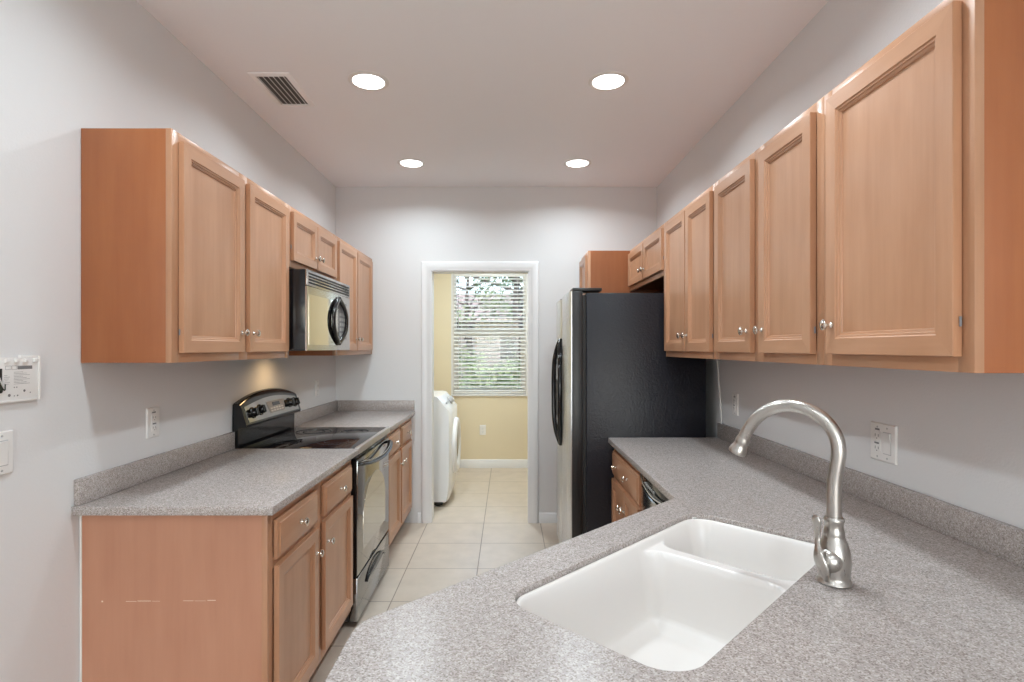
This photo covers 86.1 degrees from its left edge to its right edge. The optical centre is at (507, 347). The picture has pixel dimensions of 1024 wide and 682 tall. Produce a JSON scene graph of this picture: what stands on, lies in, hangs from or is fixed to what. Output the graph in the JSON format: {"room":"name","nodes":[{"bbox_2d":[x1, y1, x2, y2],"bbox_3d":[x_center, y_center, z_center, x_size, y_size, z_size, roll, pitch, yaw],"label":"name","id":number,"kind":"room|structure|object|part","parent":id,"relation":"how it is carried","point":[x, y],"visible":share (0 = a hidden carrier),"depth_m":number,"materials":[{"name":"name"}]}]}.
{"room":"kitchen","nodes":[
{"label":"kitchen","id":0,"kind":"room"},
{"bbox_2d":[0,0,335,681],"bbox_3d":[-1.482,0.055,-0.365,0.150,2.740,9.670,0,0,0],"label":"wall","id":1,"kind":"structure","parent":0,"point":[67,67],"depth_m":1.76,"materials":[{"name":"white paint"}]},
{"bbox_2d":[0,430,12,475],"bbox_3d":[-1.400,0.292,1.492,0.012,0.121,0.120,0,0,0],"label":"light switch","id":2,"kind":"object","parent":1,"relation":"attached to","point":[6,437],"visible":1,"depth_m":1.53,"materials":[{"name":"white plastic"}]},
{"bbox_2d":[0,355,40,403],"bbox_3d":[-1.395,0.087,1.532,0.022,0.132,0.210,0,0,0],"label":"mounting plate","id":3,"kind":"object","parent":1,"relation":"attached to","point":[20,377],"visible":1,"depth_m":1.57,"materials":[{"name":"white plastic"}]},
{"bbox_2d":[146,407,158,438],"bbox_3d":[-1.401,0.294,2.165,0.010,0.117,0.076,0,0,0],"label":"wall outlet","id":4,"kind":"object","parent":1,"relation":"attached to","point":[152,414],"visible":1,"depth_m":2.15,"materials":[{"name":"white plastic"}]},
{"bbox_2d":[151,411,156,431],"bbox_3d":[-1.397,0.289,2.165,0.004,0.076,0.033,0,0,0],"label":"receptacle","id":5,"kind":"object","parent":4,"relation":"attached to","point":[153,413],"depth_m":2.16,"materials":[{"name":"grey plastic"}]},
{"bbox_2d":[74,432,234,505],"bbox_3d":[-1.396,0.468,2.279,0.020,0.084,1.010,0,0,0],"label":"backsplash","id":6,"kind":"structure","parent":1,"relation":"attached to","point":[89,488],"depth_m":2.10,"materials":[{"name":"grey stone"}]},
{"bbox_2d":[81,128,288,362],"bbox_3d":[-1.232,-0.337,2.280,0.347,0.772,0.957,0,0,0],"label":"upper cabinet","id":7,"kind":"object","parent":1,"relation":"attached to","point":[185,257],"visible":1,"depth_m":1.81,"materials":[{"name":"brown wood"}]},
{"bbox_3d":[-1.097,-0.338,2.054,0.018,0.710,0.427,0,0,0],"label":"door","id":8,"kind":"part","parent":7,"relation":"part of","materials":[{"name":"brown wood"}]},
{"bbox_3d":[-1.117,-0.337,2.280,0.019,0.772,0.957,0,0,0],"label":"frame","id":9,"kind":"part","parent":7,"relation":"part of","materials":[{"name":"brown wood"}]},
{"bbox_3d":[-1.073,-0.063,2.239,0.030,0.030,0.030,0,0,0],"label":"knob","id":10,"kind":"part","parent":7,"relation":"part of","materials":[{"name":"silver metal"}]},
{"bbox_3d":[-1.073,-0.063,2.340,0.030,0.030,0.030,0,0,0],"label":"knob","id":11,"kind":"part","parent":7,"relation":"part of","materials":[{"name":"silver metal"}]},
{"bbox_3d":[-1.097,-0.338,2.518,0.018,0.710,0.412,0,0,0],"label":"door","id":12,"kind":"part","parent":7,"relation":"part of","materials":[{"name":"brown wood"}]},
{"bbox_2d":[288,205,336,279],"bbox_3d":[-1.232,-0.568,3.136,0.347,0.310,0.756,0,0,0],"label":"upper cabinet","id":13,"kind":"object","parent":1,"relation":"attached to","point":[312,247],"visible":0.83,"depth_m":3.05,"materials":[{"name":"brown wood"}]},
{"bbox_3d":[-1.097,-0.569,2.958,0.018,0.248,0.346,0,0,0],"label":"door","id":14,"kind":"part","parent":13,"relation":"part of","materials":[{"name":"brown wood"}]},
{"bbox_2d":[289,269,349,350],"bbox_3d":[-1.191,-0.192,3.136,0.423,0.415,0.745,0,0,0],"label":"microwave oven","id":15,"kind":"object","parent":13,"relation":"attached to","point":[319,305],"visible":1,"depth_m":2.90,"materials":[{"name":"silver metal"}]},
{"bbox_3d":[-1.014,-0.150,3.002,0.019,0.327,0.475,0,0,0],"label":"door","id":16,"kind":"part","parent":15,"relation":"part of","materials":[{"name":"silver metal"}]},
{"bbox_3d":[-0.993,-0.159,3.170,0.022,0.288,0.144,0,0,-4],"label":"door handle","id":17,"kind":"part","parent":15,"relation":"part of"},
{"bbox_3d":[-1.014,-0.150,3.376,0.018,0.327,0.267,0,0,0],"label":"control panel","id":18,"kind":"part","parent":15,"relation":"part of","materials":[{"name":"silver metal"}]},
{"bbox_3d":[-1.097,-0.569,3.313,0.018,0.248,0.348,0,0,0],"label":"door","id":19,"kind":"part","parent":13,"relation":"part of","materials":[{"name":"brown wood"}]},
{"bbox_2d":[294,400,337,426],"bbox_3d":[-1.396,0.468,3.995,0.020,0.084,0.945,0,0,0],"label":"backsplash","id":20,"kind":"structure","parent":1,"relation":"attached to","point":[306,415],"depth_m":3.93,"materials":[{"name":"grey stone"}]},
{"bbox_2d":[315,380,318,395],"bbox_3d":[-1.401,0.294,4.030,0.009,0.117,0.072,0,0,0],"label":"wall outlet","id":21,"kind":"object","parent":1,"relation":"attached to","point":[316,381],"visible":1,"depth_m":4.01,"materials":[{"name":"white plastic"}]},
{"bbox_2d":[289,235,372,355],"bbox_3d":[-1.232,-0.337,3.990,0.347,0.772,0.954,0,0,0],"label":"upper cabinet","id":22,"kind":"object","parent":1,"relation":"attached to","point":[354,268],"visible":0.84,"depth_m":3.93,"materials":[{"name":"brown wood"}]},
{"bbox_3d":[-1.097,-0.338,3.752,0.018,0.710,0.415,0,0,0],"label":"door","id":23,"kind":"part","parent":22,"relation":"part of","materials":[{"name":"brown wood"}]},
{"bbox_3d":[-1.117,-0.337,3.990,0.019,0.772,0.954,0,0,0],"label":"frame","id":24,"kind":"part","parent":22,"relation":"part of","materials":[{"name":"brown wood"}]},
{"bbox_3d":[-1.097,-0.338,4.192,0.018,0.710,0.433,0,0,0],"label":"door","id":25,"kind":"part","parent":22,"relation":"part of","materials":[{"name":"brown wood"}]},
{"bbox_2d":[308,468,558,681],"bbox_3d":[1.300,1.485,0.750,5.800,0.120,11.900,0,0,0],"label":"floor","id":26,"kind":"structure","parent":0,"point":[483,526],"depth_m":4.01,"materials":[{"name":"beige tile"}]},
{"bbox_2d":[80,460,352,681],"bbox_3d":[-1.073,0.983,2.276,0.664,0.884,0.959,0,0,0],"label":"base cabinet","id":27,"kind":"object","parent":26,"relation":"on","point":[163,598],"visible":0.89,"depth_m":1.80,"materials":[{"name":"wood"}]},
{"bbox_2d":[71,432,358,515],"bbox_3d":[-1.081,0.483,2.273,0.649,0.114,1.022,0,0,0],"label":"countertop","id":28,"kind":"structure","parent":27,"relation":"on","point":[208,477],"depth_m":2.05,"materials":[{"name":"grey stone"}]},
{"bbox_3d":[-0.780,0.645,2.038,0.018,0.133,0.387,0,0,0],"label":"drawer","id":29,"kind":"part","parent":27,"relation":"part of","materials":[{"name":"brown wood"}]},
{"bbox_3d":[-0.780,1.004,2.038,0.018,0.542,0.387,0,0,0],"label":"door","id":30,"kind":"part","parent":27,"relation":"part of","materials":[{"name":"brown wood"}]},
{"bbox_3d":[-0.756,0.645,2.038,0.030,0.030,0.030,0,0,0],"label":"knob","id":31,"kind":"part","parent":27,"relation":"part of","materials":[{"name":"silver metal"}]},
{"bbox_3d":[-0.799,0.930,2.277,0.019,0.779,0.957,0,0,0],"label":"frame","id":32,"kind":"part","parent":27,"relation":"part of","materials":[{"name":"brown wood"}]},
{"bbox_3d":[-0.756,0.825,2.204,0.030,0.030,0.030,0,0,0],"label":"knob","id":33,"kind":"part","parent":27,"relation":"part of","materials":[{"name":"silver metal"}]},
{"bbox_3d":[-0.756,0.825,2.344,0.030,0.030,0.030,0,0,0],"label":"knob","id":34,"kind":"part","parent":27,"relation":"part of","materials":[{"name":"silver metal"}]},
{"bbox_3d":[-0.780,0.645,2.521,0.018,0.133,0.409,0,0,0],"label":"drawer","id":35,"kind":"part","parent":27,"relation":"part of","materials":[{"name":"brown wood"}]},
{"bbox_3d":[-0.780,1.004,2.521,0.018,0.542,0.409,0,0,0],"label":"door","id":36,"kind":"part","parent":27,"relation":"part of","materials":[{"name":"brown wood"}]},
{"bbox_2d":[232,388,392,623],"bbox_3d":[-1.052,0.830,3.153,0.700,1.190,0.734,0,0,0],"label":"range","id":37,"kind":"object","parent":26,"relation":"on","point":[264,418],"visible":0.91,"depth_m":3.04,"materials":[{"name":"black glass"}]},
{"bbox_3d":[-1.334,0.340,2.886,0.038,0.058,0.060,0,0,0],"label":"control knob","id":38,"kind":"part","parent":37,"relation":"part of","materials":[{"name":"black plastic"}]},
{"bbox_3d":[-1.335,0.334,2.976,0.038,0.058,0.060,0,0,0],"label":"control knob","id":39,"kind":"part","parent":37,"relation":"part of","materials":[{"name":"black plastic"}]},
{"bbox_3d":[-1.346,0.335,3.186,0.022,0.066,0.240,0,0,0],"label":"display panel","id":40,"kind":"part","parent":37,"relation":"part of","materials":[{"name":"grey plastic"}]},
{"bbox_3d":[-1.335,0.334,3.371,0.038,0.058,0.060,0,0,0],"label":"control knob","id":41,"kind":"part","parent":37,"relation":"part of","materials":[{"name":"black plastic"}]},
{"bbox_3d":[-1.334,0.338,3.451,0.038,0.058,0.060,0,0,0],"label":"control knob","id":42,"kind":"part","parent":37,"relation":"part of","materials":[{"name":"black plastic"}]},
{"bbox_2d":[243,427,385,448],"bbox_3d":[-1.065,0.519,3.154,0.569,0.023,0.731,0,0,0],"label":"cooktop","id":43,"kind":"object","parent":37,"relation":"in","point":[299,437],"depth_m":3.08,"materials":[{"name":"black glass"}]},
{"bbox_3d":[-0.786,1.285,3.154,0.042,0.220,0.727,0,0,0],"label":"storage drawer","id":44,"kind":"part","parent":37,"relation":"part of","materials":[{"name":"metal"}]},
{"bbox_3d":[-0.786,0.868,3.154,0.042,0.590,0.727,0,0,0],"label":"oven door","id":45,"kind":"part","parent":37,"relation":"part of","materials":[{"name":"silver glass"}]},
{"bbox_3d":[-0.768,0.524,3.154,0.023,0.034,0.733,0,0,0],"label":"trim","id":46,"kind":"part","parent":37,"relation":"part of","materials":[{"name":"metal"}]},
{"bbox_3d":[-0.754,1.226,3.154,0.024,0.064,0.422,0,0,0],"label":"drawer pull","id":47,"kind":"part","parent":37,"relation":"part of","materials":[{"name":"metal"}]},
{"bbox_3d":[-0.738,0.609,3.154,0.072,0.044,0.708,0,0,0],"label":"door handle","id":48,"kind":"part","parent":37,"relation":"part of","materials":[{"name":"metal"}]},
{"bbox_3d":[-0.729,0.594,3.154,0.034,0.029,0.646,0,0,0],"label":"handle trim","id":49,"kind":"part","parent":37,"relation":"part of","materials":[{"name":"silver metal"}]},
{"bbox_2d":[387,417,411,545],"bbox_3d":[-1.073,0.983,3.993,0.664,0.884,0.944,0,0,0],"label":"base cabinet","id":50,"kind":"object","parent":26,"relation":"on","point":[400,455],"visible":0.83,"depth_m":3.93,"materials":[{"name":"wood"}]},
{"bbox_2d":[294,400,414,431],"bbox_3d":[-1.081,0.483,3.995,0.649,0.114,0.945,0,0,0],"label":"countertop","id":51,"kind":"structure","parent":50,"relation":"on","point":[337,413],"depth_m":4.12,"materials":[{"name":"grey stone"}]},
{"bbox_3d":[-0.780,0.645,3.747,0.018,0.133,0.380,0,0,0],"label":"drawer","id":52,"kind":"part","parent":50,"relation":"part of","materials":[{"name":"brown wood"}]},
{"bbox_3d":[-0.780,1.004,3.747,0.018,0.542,0.380,0,0,0],"label":"door","id":53,"kind":"part","parent":50,"relation":"part of","materials":[{"name":"brown wood"}]},
{"bbox_3d":[-0.780,0.645,4.197,0.018,0.133,0.410,0,0,0],"label":"drawer","id":54,"kind":"part","parent":50,"relation":"part of","materials":[{"name":"brown wood"}]},
{"bbox_3d":[-0.780,1.004,4.197,0.018,0.542,0.410,0,0,0],"label":"door","id":55,"kind":"part","parent":50,"relation":"part of","materials":[{"name":"brown wood"}]},
{"bbox_2d":[434,391,460,505],"bbox_3d":[-0.880,0.930,5.248,0.819,0.990,0.693,0,0,0],"label":"washing machine","id":56,"kind":"object","parent":26,"relation":"on","point":[447,428],"visible":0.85,"depth_m":4.91,"materials":[{"name":"white metal"}]},
{"bbox_3d":[-0.495,0.925,5.250,0.049,0.524,0.524,0,0,0],"label":"door","id":57,"kind":"part","parent":56,"relation":"part of","materials":[{"name":"white plastic"}]},
{"bbox_3d":[-0.490,0.925,5.250,0.028,0.368,0.368,0,0,0],"label":"door glass","id":58,"kind":"part","parent":56,"relation":"part of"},
{"bbox_2d":[579,251,663,294],"bbox_3d":[0.880,0.350,4.272,0.665,2.150,0.384,0,0,0],"label":"pantry cabinet","id":59,"kind":"object","parent":26,"relation":"on","point":[606,270],"visible":0.09,"depth_m":4.08,"materials":[{"name":"brown wood"}]},
{"bbox_3d":[0.587,-0.306,4.272,0.018,0.773,0.331,0,0,0],"label":"door","id":60,"kind":"part","parent":59,"relation":"part of","materials":[{"name":"brown wood"}]},
{"bbox_3d":[0.607,0.297,4.272,0.019,2.045,0.384,0,0,0],"label":"frame","id":61,"kind":"part","parent":59,"relation":"part of","materials":[{"name":"brown wood"}]},
{"bbox_2d":[611,449,641,521],"bbox_3d":[0.884,0.983,2.799,0.657,0.884,0.660,0,0,0],"label":"base cabinet","id":62,"kind":"object","parent":26,"relation":"on","point":[626,482],"visible":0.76,"depth_m":2.75,"materials":[{"name":"wood"}]},
{"bbox_3d":[0.595,1.004,2.946,0.018,0.542,0.304,0,0,0],"label":"door","id":63,"kind":"part","parent":62,"relation":"part of","materials":[{"name":"brown wood"}]},
{"bbox_3d":[0.595,1.004,2.634,0.018,0.542,0.304,0,0,0],"label":"door","id":64,"kind":"part","parent":62,"relation":"part of","materials":[{"name":"brown wood"}]},
{"bbox_2d":[551,288,705,542],"bbox_3d":[0.718,0.539,3.598,0.844,1.772,0.900,0,0,0],"label":"refrigerator","id":65,"kind":"object","parent":26,"relation":"on","point":[613,376],"visible":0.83,"depth_m":3.15,"materials":[{"name":"black metal"}]},
{"bbox_3d":[0.330,0.293,3.711,0.035,0.714,0.093,0,0,-37],"label":"door handle","id":66,"kind":"part","parent":65,"relation":"part of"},
{"bbox_3d":[0.343,0.293,3.600,0.035,0.714,0.142,0,0,9],"label":"door handle","id":67,"kind":"part","parent":65,"relation":"part of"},
{"bbox_3d":[0.399,0.505,3.410,0.062,1.669,0.520,0,0,0],"label":"fridge door","id":68,"kind":"part","parent":65,"relation":"part of","materials":[{"name":"metal"}]},
{"bbox_2d":[640,473,668,510],"bbox_3d":[0.871,0.986,2.168,0.611,0.879,0.588,0,0,0],"label":"dishwasher","id":69,"kind":"object","parent":26,"relation":"on","point":[651,496],"visible":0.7,"depth_m":2.24,"materials":[{"name":"metal"}]},
{"bbox_3d":[0.607,0.968,2.168,0.066,0.715,0.588,0,0,0],"label":"door","id":70,"kind":"part","parent":69,"relation":"part of","materials":[{"name":"metal"}]},
{"bbox_3d":[0.583,0.573,2.168,0.036,0.042,0.575,0,0,0],"label":"handle","id":71,"kind":"part","parent":69,"relation":"part of","materials":[{"name":"silver metal"}]},
{"bbox_3d":[0.474,0.983,1.147,1.452,0.884,1.375,0,0,0],"label":"cabinet","id":72,"kind":"object","parent":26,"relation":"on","visible":0},
{"bbox_2d":[325,423,1023,681],"bbox_3d":[0.466,0.483,1.775,1.496,0.114,2.710,0,0,0],"label":"countertop","id":73,"kind":"structure","parent":72,"relation":"on","point":[936,594],"depth_m":1.10,"materials":[{"name":"grey stone"}]},
{"bbox_2d":[516,517,814,670],"bbox_3d":[0.423,0.627,1.276,0.836,0.217,0.397,0,0,-45],"label":"sink","id":74,"kind":"object","parent":73,"relation":"in","point":[671,599],"visible":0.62,"depth_m":1.38,"materials":[{"name":"white ceramic"}]},
{"bbox_2d":[729,399,852,588],"bbox_3d":[0.636,0.314,1.257,0.089,0.393,0.265,0,0,-45],"label":"kitchen faucet","id":75,"kind":"object","parent":73,"relation":"on","point":[832,553],"visible":1,"depth_m":1.18,"materials":[{"name":"silver metal"}]},
{"bbox_3d":[0.644,0.245,1.262,0.236,0.255,0.030,0,0,45],"label":"spout","id":76,"kind":"part","parent":75,"relation":"part of","materials":[{"name":"silver metal"}]},
{"bbox_3d":[0.671,0.432,1.177,0.039,0.137,0.026,0,0,45],"label":"handle lever","id":77,"kind":"part","parent":75,"relation":"part of","materials":[{"name":"silver metal"}]},
{"bbox_2d":[434,274,527,458],"bbox_3d":[-0.229,0.055,6.595,2.357,2.740,0.150,0,0,0],"label":"wall","id":78,"kind":"structure","parent":0,"point":[505,418],"depth_m":6.52,"materials":[{"name":"beige paint"}]},
{"bbox_2d":[480,425,485,434],"bbox_3d":[-0.300,0.975,6.514,0.072,0.117,0.009,0,0,0],"label":"wall outlet","id":79,"kind":"object","parent":78,"relation":"attached to","point":[482,427],"visible":1,"depth_m":6.51,"materials":[{"name":"white plastic"}]},
{"bbox_2d":[451,274,527,395],"bbox_3d":[-0.220,-0.174,6.571,0.914,1.492,0.138,0,0,0],"label":"window","id":80,"kind":"structure","parent":78,"relation":"in","point":[453,284],"depth_m":6.55,"materials":[{"name":"white paint"}]},
{"bbox_2d":[454,274,524,393],"bbox_3d":[-0.220,-0.177,6.537,0.846,1.442,0.061,0,0,0],"label":"window blind","id":81,"kind":"object","parent":80,"relation":"attached to","point":[455,275],"visible":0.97,"depth_m":6.54,"materials":[{"name":"grey plastic"}]},
{"bbox_3d":[-0.553,-0.160,6.544,0.002,1.380,0.047,0,0,0],"label":"ladder cord","id":82,"kind":"part","parent":81,"relation":"part of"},
{"bbox_3d":[-0.220,-0.160,6.544,0.002,1.380,0.047,0,0,0],"label":"ladder cord","id":83,"kind":"part","parent":81,"relation":"part of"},
{"bbox_3d":[-0.220,0.535,6.544,0.846,0.018,0.040,0,0,0],"label":"rail","id":84,"kind":"part","parent":81,"relation":"part of","materials":[{"name":"white plastic"}]},
{"bbox_3d":[0.113,-0.160,6.544,0.002,1.380,0.047,0,0,0],"label":"ladder cord","id":85,"kind":"part","parent":81,"relation":"part of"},
{"bbox_3d":[-0.220,0.561,6.526,0.914,0.022,0.048,0,0,0],"label":"sill","id":86,"kind":"part","parent":80,"relation":"part of","materials":[{"name":"white paint"}]},
{"bbox_3d":[-0.220,0.146,6.585,0.800,0.738,0.040,0,0,0],"label":"sash","id":87,"kind":"part","parent":80,"relation":"part of","materials":[{"name":"white paint"}]},
{"bbox_2d":[459,459,527,467],"bbox_3d":[-0.229,1.375,6.513,2.357,0.100,0.013,0,0,0],"label":"baseboard","id":88,"kind":"structure","parent":78,"relation":"attached to","point":[464,463],"depth_m":6.51,"materials":[{"name":"white paint"}]},
{"bbox_2d":[136,0,828,186],"bbox_3d":[1.300,-1.375,0.750,5.800,0.120,11.900,0,0,0],"label":"ceiling","id":89,"kind":"structure","parent":0,"point":[484,93],"depth_m":2.64,"materials":[{"name":"white paint"}]},
{"bbox_2d":[247,72,314,106],"bbox_3d":[-1.145,-1.309,2.795,0.197,0.012,0.362,0,0,0],"label":"ceiling vent","id":90,"kind":"object","parent":89,"relation":"in","point":[281,87],"visible":1,"depth_m":2.77,"materials":[{"name":"white metal"}]},
{"bbox_2d":[348,71,388,90],"bbox_3d":[-0.687,-1.311,2.700,0.196,0.008,0.196,0,0,0],"label":"recessed light","id":91,"kind":"object","parent":89,"relation":"in","point":[365,80],"visible":1,"depth_m":2.69,"materials":[{"name":"white plastic"}]},
{"bbox_2d":[397,158,424,167],"bbox_3d":[-0.687,-1.311,3.895,0.196,0.008,0.196,0,0,0],"label":"recessed light","id":92,"kind":"object","parent":89,"relation":"in","point":[406,162],"visible":1,"depth_m":3.88,"materials":[{"name":"white"}]},
{"bbox_2d":[564,158,590,167],"bbox_3d":[0.494,-1.311,3.895,0.196,0.008,0.196,0,0,0],"label":"recessed light","id":93,"kind":"object","parent":89,"relation":"in","point":[576,162],"visible":1,"depth_m":3.88,"materials":[{"name":"white"}]},
{"bbox_2d":[588,71,628,90],"bbox_3d":[0.494,-1.311,2.700,0.196,0.008,0.196,0,0,0],"label":"recessed light","id":94,"kind":"object","parent":89,"relation":"in","point":[608,80],"visible":1,"depth_m":2.69,"materials":[{"name":"white"}]},
{"bbox_2d":[336,187,656,522],"bbox_3d":[-0.171,0.055,4.527,2.772,2.740,0.115,0,0,0],"label":"wall","id":95,"kind":"structure","parent":0,"point":[398,228],"depth_m":4.47,"materials":[{"name":"white paint"}]},
{"bbox_2d":[418,513,420,522],"bbox_3d":[-0.721,1.383,4.463,0.028,0.083,0.013,0,0,0],"label":"baseboard","id":96,"kind":"structure","parent":95,"relation":"attached to","point":[419,514],"depth_m":4.46,"materials":[{"name":"white paint"}]},
{"bbox_2d":[421,261,538,522],"bbox_3d":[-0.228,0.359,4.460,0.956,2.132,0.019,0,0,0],"label":"trim","id":97,"kind":"structure","parent":95,"relation":"attached to","point":[427,267],"depth_m":4.45,"materials":[{"name":"white paint"}]},
{"bbox_2d":[539,513,556,522],"bbox_3d":[0.425,1.383,4.463,0.349,0.083,0.013,0,0,0],"label":"baseboard","id":98,"kind":"structure","parent":95,"relation":"attached to","point":[543,517],"depth_m":4.46,"materials":[{"name":"white paint"}]},
{"bbox_2d":[657,0,1023,528],"bbox_3d":[1.275,0.055,2.145,0.120,2.740,4.890,0,0,0],"label":"wall","id":99,"kind":"structure","parent":0,"point":[961,435],"depth_m":1.92,"materials":[{"name":"white paint"}]},
{"bbox_2d":[628,222,665,290],"bbox_3d":[1.035,-0.572,3.612,0.355,0.302,0.935,0,0,0],"label":"upper cabinet","id":100,"kind":"object","parent":99,"relation":"attached to","point":[646,259],"visible":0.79,"depth_m":3.56,"materials":[{"name":"brown wood"}]},
{"bbox_3d":[0.897,-0.573,3.837,0.018,0.240,0.445,0,0,0],"label":"door","id":101,"kind":"part","parent":100,"relation":"part of","materials":[{"name":"brown wood"}]},
{"bbox_3d":[0.897,-0.573,3.388,0.018,0.240,0.426,0,0,0],"label":"door","id":102,"kind":"part","parent":100,"relation":"part of","materials":[{"name":"brown wood"}]},
{"bbox_2d":[664,183,715,358],"bbox_3d":[1.035,-0.337,2.767,0.355,0.772,0.756,0,0,0],"label":"upper cabinet","id":103,"kind":"object","parent":99,"relation":"attached to","point":[689,234],"visible":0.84,"depth_m":2.69,"materials":[{"name":"brown wood"}]},
{"bbox_3d":[0.897,-0.338,2.939,0.018,0.710,0.358,0,0,0],"label":"door","id":104,"kind":"part","parent":103,"relation":"part of","materials":[{"name":"brown wood"}]},
{"bbox_3d":[0.897,-0.338,2.583,0.018,0.710,0.331,0,0,0],"label":"door","id":105,"kind":"part","parent":103,"relation":"part of","materials":[{"name":"brown wood"}]},
{"bbox_2d":[717,359,721,423],"bbox_3d":[1.192,0.236,3.104,0.011,0.542,0.042,0,0,-31],"label":"power cord","id":106,"kind":"object","parent":99,"relation":"attached to","point":[717,359],"visible":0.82,"depth_m":3.09,"materials":[{"name":"white plastic"}]},
{"bbox_2d":[732,393,738,415],"bbox_3d":[1.209,0.300,2.920,0.010,0.117,0.072,0,0,0],"label":"wall outlet","id":107,"kind":"object","parent":99,"relation":"attached to","point":[735,397],"visible":1,"depth_m":2.90,"materials":[{"name":"white plastic"}]},
{"bbox_2d":[733,396,735,410],"bbox_3d":[1.205,0.295,2.920,0.004,0.076,0.033,0,0,0],"label":"receptacle","id":108,"kind":"object","parent":107,"relation":"attached to","point":[734,397],"depth_m":2.92,"materials":[{"name":"grey plastic"}]},
{"bbox_2d":[714,97,823,364],"bbox_3d":[1.035,-0.337,1.980,0.355,0.772,0.819,0,0,0],"label":"upper cabinet","id":109,"kind":"object","parent":99,"relation":"attached to","point":[769,207],"visible":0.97,"depth_m":1.87,"materials":[{"name":"brown wood"}]},
{"bbox_3d":[0.897,-0.338,2.187,0.018,0.710,0.349,0,0,0],"label":"door","id":110,"kind":"part","parent":109,"relation":"part of","materials":[{"name":"brown wood"}]},
{"bbox_3d":[0.873,-0.063,2.040,0.030,0.030,0.030,0,0,0],"label":"knob","id":111,"kind":"part","parent":109,"relation":"part of","materials":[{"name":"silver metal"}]},
{"bbox_3d":[0.873,-0.063,1.916,0.030,0.030,0.030,0,0,0],"label":"knob","id":112,"kind":"part","parent":109,"relation":"part of","materials":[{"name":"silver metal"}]},
{"bbox_3d":[0.897,-0.338,1.778,0.018,0.710,0.333,0,0,0],"label":"door","id":113,"kind":"part","parent":109,"relation":"part of","materials":[{"name":"brown wood"}]},
{"bbox_2d":[717,423,1023,567],"bbox_3d":[1.204,0.468,1.775,0.020,0.084,2.710,0,0,0],"label":"backsplash","id":114,"kind":"structure","parent":99,"relation":"attached to","point":[1005,541],"depth_m":1.62,"materials":[{"name":"grey stone"}]},
{"bbox_2d":[871,421,897,464],"bbox_3d":[1.208,0.305,1.768,0.012,0.122,0.120,0,0,0],"label":"outlet","id":115,"kind":"object","parent":99,"relation":"attached to","point":[884,437],"visible":1,"depth_m":1.75,"materials":[{"name":"white plastic"}]},
{"bbox_2d":[873,428,880,451],"bbox_3d":[1.205,0.300,1.791,0.004,0.076,0.033,0,0,0],"label":"receptacle","id":116,"kind":"object","parent":115,"relation":"attached to","point":[876,431],"depth_m":1.79,"materials":[{"name":"grey plastic"}]},
{"bbox_2d":[819,0,1023,372],"bbox_3d":[1.035,-0.337,1.319,0.355,0.772,0.507,0,0,0],"label":"upper cabinet","id":117,"kind":"object","parent":99,"relation":"attached to","point":[924,141],"visible":1,"depth_m":1.17,"materials":[{"name":"brown wood"}]},
{"bbox_3d":[0.873,-0.063,1.504,0.030,0.030,0.030,0,0,0],"label":"knob","id":118,"kind":"part","parent":117,"relation":"part of","materials":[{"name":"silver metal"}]},
{"bbox_3d":[0.897,-0.338,1.313,0.018,0.710,0.438,0,0,0],"label":"door","id":119,"kind":"part","parent":117,"relation":"part of","materials":[{"name":"brown wood"}]},
{"label":"outside","id":120,"kind":"structure","parent":0,"visible":0},
{"bbox_3d":[0.000,1.650,23.375,28.000,0.150,33.250,0,0,0],"label":"ground","id":121,"kind":"structure","parent":120,"visible":0},
{"bbox_2d":[459,345,491,387],"bbox_3d":[-1.903,0.687,17.579,2.809,1.778,2.844,0,0,0],"label":"shrub","id":122,"kind":"object","parent":121,"relation":"on","point":[464,345],"visible":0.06,"depth_m":17.44,"materials":[{"name":"green plant"}]},
{"bbox_2d":[457,277,520,384],"bbox_3d":[-1.420,-1.104,19.638,4.590,5.370,4.412,0,0,-43],"label":"tree","id":123,"kind":"object","parent":121,"relation":"on","point":[467,284],"visible":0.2,"depth_m":19.56,"materials":[{"name":"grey plant"}]},
{"bbox_2d":[457,295,522,377],"bbox_3d":[-1.000,-0.725,30.500,13.000,4.600,6.000,0,0,0],"label":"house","id":124,"kind":"structure","parent":121,"relation":"on","point":[478,311],"depth_m":28.00,"materials":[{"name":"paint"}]},
{"bbox_2d":[457,277,522,380],"bbox_3d":[0.213,-1.067,12.721,5.612,5.297,4.274,0,0,-20],"label":"tree","id":125,"kind":"object","parent":121,"relation":"on","point":[476,284],"visible":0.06,"depth_m":12.01,"materials":[{"name":"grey plant"}]},
{"bbox_2d":[469,357,519,387],"bbox_3d":[0.139,0.860,9.401,1.822,1.436,1.839,0,0,0],"label":"shrub","id":126,"kind":"object","parent":121,"relation":"on","point":[506,357],"visible":0.08,"depth_m":9.19,"materials":[{"name":"green plant"}]}
]}

